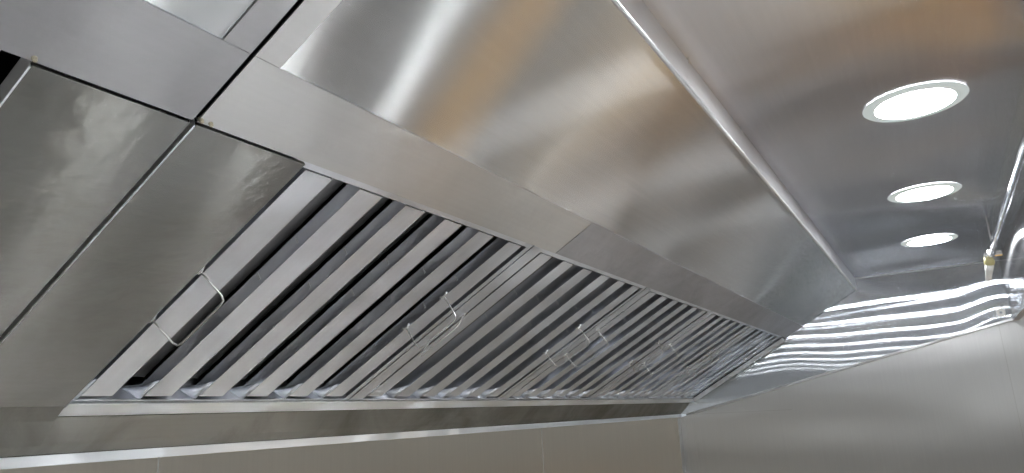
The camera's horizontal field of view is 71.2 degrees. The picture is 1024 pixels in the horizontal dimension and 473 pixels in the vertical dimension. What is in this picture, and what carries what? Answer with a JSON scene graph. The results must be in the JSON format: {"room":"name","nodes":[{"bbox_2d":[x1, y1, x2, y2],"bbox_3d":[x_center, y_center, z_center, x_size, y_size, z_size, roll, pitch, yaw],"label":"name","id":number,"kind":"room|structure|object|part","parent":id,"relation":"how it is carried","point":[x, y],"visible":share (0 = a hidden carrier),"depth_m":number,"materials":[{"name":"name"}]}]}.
{"room":"commercial kitchen","nodes":[
{"label":"commercial kitchen","id":0,"kind":"room"},
{"bbox_2d":[0,417,682,472],"bbox_3d":[-1.316,0.495,-0.131,0.100,2.370,8.214,-11,-16,29],"label":"wall","id":1,"kind":"structure","parent":0,"point":[641,446],"depth_m":1.87,"materials":[{"name":"metal"}]},
{"bbox_2d":[0,0,297,119],"bbox_3d":[-0.966,-0.413,-0.748,1.400,0.589,3.192,-11,-16,29],"label":"exhaust hood","id":2,"kind":"object","parent":1,"relation":"attached to","point":[174,56],"visible":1,"depth_m":0.60,"materials":[{"name":"metal"}]},
{"bbox_2d":[0,57,189,335],"bbox_3d":[-0.546,0.052,0.706,0.490,0.310,0.142,-11,-16,29],"label":"blank panel","id":3,"kind":"object","parent":2,"relation":"attached to","point":[72,149],"visible":0.97,"depth_m":0.66,"materials":[{"name":"metal"}]},
{"bbox_3d":[-0.989,-0.526,-0.709,0.322,0.179,3.188,-11,-16,29],"label":"sloping panel","id":4,"kind":"part","parent":2,"relation":"part of","materials":[{"name":"metal"}]},
{"bbox_2d":[0,0,1023,469],"bbox_3d":[0.617,0.172,1.860,1.400,0.589,3.021,-11,-16,29],"label":"exhaust hood","id":5,"kind":"object","parent":1,"relation":"attached to","point":[723,157],"depth_m":1.10,"materials":[{"name":"metal"}]},
{"bbox_3d":[-0.471,0.080,0.829,0.490,0.310,0.140,-11,-16,29],"label":"blank panel","id":6,"kind":"part","parent":5,"relation":"part of","materials":[{"name":"silver metal"}]},
{"bbox_2d":[72,149,532,400],"bbox_3d":[-0.291,0.101,1.106,0.454,0.276,0.550,-11,-16,29],"label":"filter","id":7,"kind":"object","parent":5,"relation":"in","point":[336,277],"visible":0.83,"depth_m":1.06,"materials":[{"name":"metal"}]},
{"bbox_3d":[-0.402,0.091,0.886,0.104,0.043,0.026,-40,-28,18],"label":"wire handle","id":8,"kind":"part","parent":7,"relation":"part of","materials":[{"name":"silver metal"}]},
{"bbox_3d":[-0.141,0.151,1.247,0.098,0.049,0.008,-40,-28,18],"label":"wire handle","id":9,"kind":"part","parent":7,"relation":"part of","materials":[{"name":"silver metal"}]},
{"bbox_3d":[0.613,0.165,1.857,1.392,0.577,3.008,-11,-16,29],"label":"casing","id":10,"kind":"part","parent":5,"relation":"part of","materials":[{"name":"silver metal"}]},
{"bbox_2d":[349,245,645,399],"bbox_3d":[-0.007,0.206,1.573,0.454,0.276,0.568,-11,-16,29],"label":"filter","id":11,"kind":"object","parent":5,"relation":"attached to","point":[543,302],"visible":0.93,"depth_m":1.53,"materials":[{"name":"metal"}]},
{"bbox_3d":[-0.132,0.188,1.339,0.102,0.031,0.040,-40,-28,18],"label":"wire handle","id":12,"kind":"part","parent":11,"relation":"part of","materials":[{"name":"silver metal"}]},
{"bbox_3d":[0.135,0.270,1.734,0.110,0.046,0.020,-40,-28,18],"label":"wire handle","id":13,"kind":"part","parent":11,"relation":"part of","materials":[{"name":"silver metal"}]},
{"bbox_3d":[0.592,0.059,1.894,0.322,0.179,3.006,-11,-16,29],"label":"sloping panel","id":14,"kind":"part","parent":5,"relation":"part of","materials":[{"name":"metal"}]},
{"bbox_2d":[500,287,710,398],"bbox_3d":[0.283,0.313,2.051,0.454,0.276,0.562,-11,-16,29],"label":"filter","id":15,"kind":"object","parent":5,"relation":"attached to","point":[651,318],"visible":0.81,"depth_m":2.01,"materials":[{"name":"metal"}]},
{"bbox_3d":[0.193,0.290,1.830,0.110,0.042,0.028,-40,-28,18],"label":"wire handle","id":16,"kind":"part","parent":15,"relation":"part of","materials":[{"name":"silver metal"}]},
{"bbox_3d":[0.414,0.373,2.194,0.110,0.045,0.022,-40,-28,18],"label":"wire handle","id":17,"kind":"part","parent":15,"relation":"part of","materials":[{"name":"silver metal"}]},
{"bbox_2d":[590,311,751,398],"bbox_3d":[0.571,0.420,2.526,0.454,0.276,0.562,-11,-16,29],"label":"filter","id":18,"kind":"object","parent":5,"relation":"attached to","point":[713,331],"visible":0.8,"depth_m":2.50,"materials":[{"name":"metal"}]},
{"bbox_3d":[0.479,0.398,2.299,0.110,0.048,0.015,-40,-28,18],"label":"wire handle","id":19,"kind":"part","parent":18,"relation":"part of","materials":[{"name":"silver metal"}]},
{"bbox_2d":[650,326,780,397],"bbox_3d":[0.858,0.526,2.998,0.454,0.276,0.568,-11,-16,29],"label":"filter","id":20,"kind":"object","parent":5,"relation":"attached to","point":[754,340],"visible":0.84,"depth_m":2.98,"materials":[{"name":"metal"}]},
{"bbox_3d":[1.035,0.611,3.250,0.442,0.256,0.063,-11,-16,29],"label":"filler strip","id":21,"kind":"part","parent":5,"relation":"part of","materials":[{"name":"silver metal"}]},
{"bbox_3d":[0.956,-0.146,1.727,0.533,0.002,3.018,-11,-16,29],"label":"ceiling panel","id":22,"kind":"part","parent":5,"relation":"part of","materials":[{"name":"metal"}]},
{"bbox_3d":[1.375,0.475,3.121,1.369,0.552,0.011,-11,-16,29],"label":"panel","id":23,"kind":"part","parent":5,"relation":"part of","materials":[{"name":"metal"}]},
{"bbox_2d":[863,81,968,121],"bbox_3d":[0.731,-0.240,1.297,0.171,0.004,0.171,-11,-16,29],"label":"recessed light","id":24,"kind":"object","parent":5,"relation":"attached to","point":[926,99],"visible":1,"depth_m":1.28,"materials":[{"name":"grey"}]},
{"bbox_2d":[888,182,961,202],"bbox_3d":[1.078,-0.112,1.869,0.171,0.004,0.171,-11,-16,29],"label":"recessed light","id":25,"kind":"object","parent":5,"relation":"attached to","point":[932,191],"visible":1,"depth_m":1.85,"materials":[{"name":"grey"}]},
{"bbox_2d":[901,234,957,246],"bbox_3d":[1.422,0.015,2.435,0.171,0.004,0.171,-11,-16,29],"label":"recessed light","id":26,"kind":"object","parent":5,"relation":"attached to","point":[939,238],"visible":1,"depth_m":2.42,"materials":[{"name":"grey"}]},
{"bbox_2d":[984,130,1023,280],"bbox_3d":[0.278,-0.404,0.227,0.054,0.170,4.900,-11,-16,29],"label":"pipe","id":27,"kind":"object","parent":5,"relation":"attached to","point":[990,255],"visible":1,"depth_m":1.73,"materials":[{"name":"silver metal"}]},
{"bbox_3d":[1.197,-0.089,1.560,0.026,0.274,3.006,-11,-16,29],"label":"panel","id":28,"kind":"part","parent":5,"relation":"part of","materials":[{"name":"metal"}]},
{"bbox_2d":[681,316,1023,472],"bbox_3d":[2.653,0.919,2.316,4.406,2.370,0.100,-11,-16,29],"label":"wall","id":29,"kind":"structure","parent":0,"point":[946,406],"depth_m":2.95,"materials":[{"name":"metal"}]},
{"bbox_2d":[677,418,698,472],"bbox_3d":[0.853,1.625,3.161,0.061,1.596,0.050,-11,-16,29],"label":"trim","id":30,"kind":"structure","parent":29,"relation":"attached to","point":[686,429],"depth_m":3.34,"materials":[{"name":"metal"}]}
]}

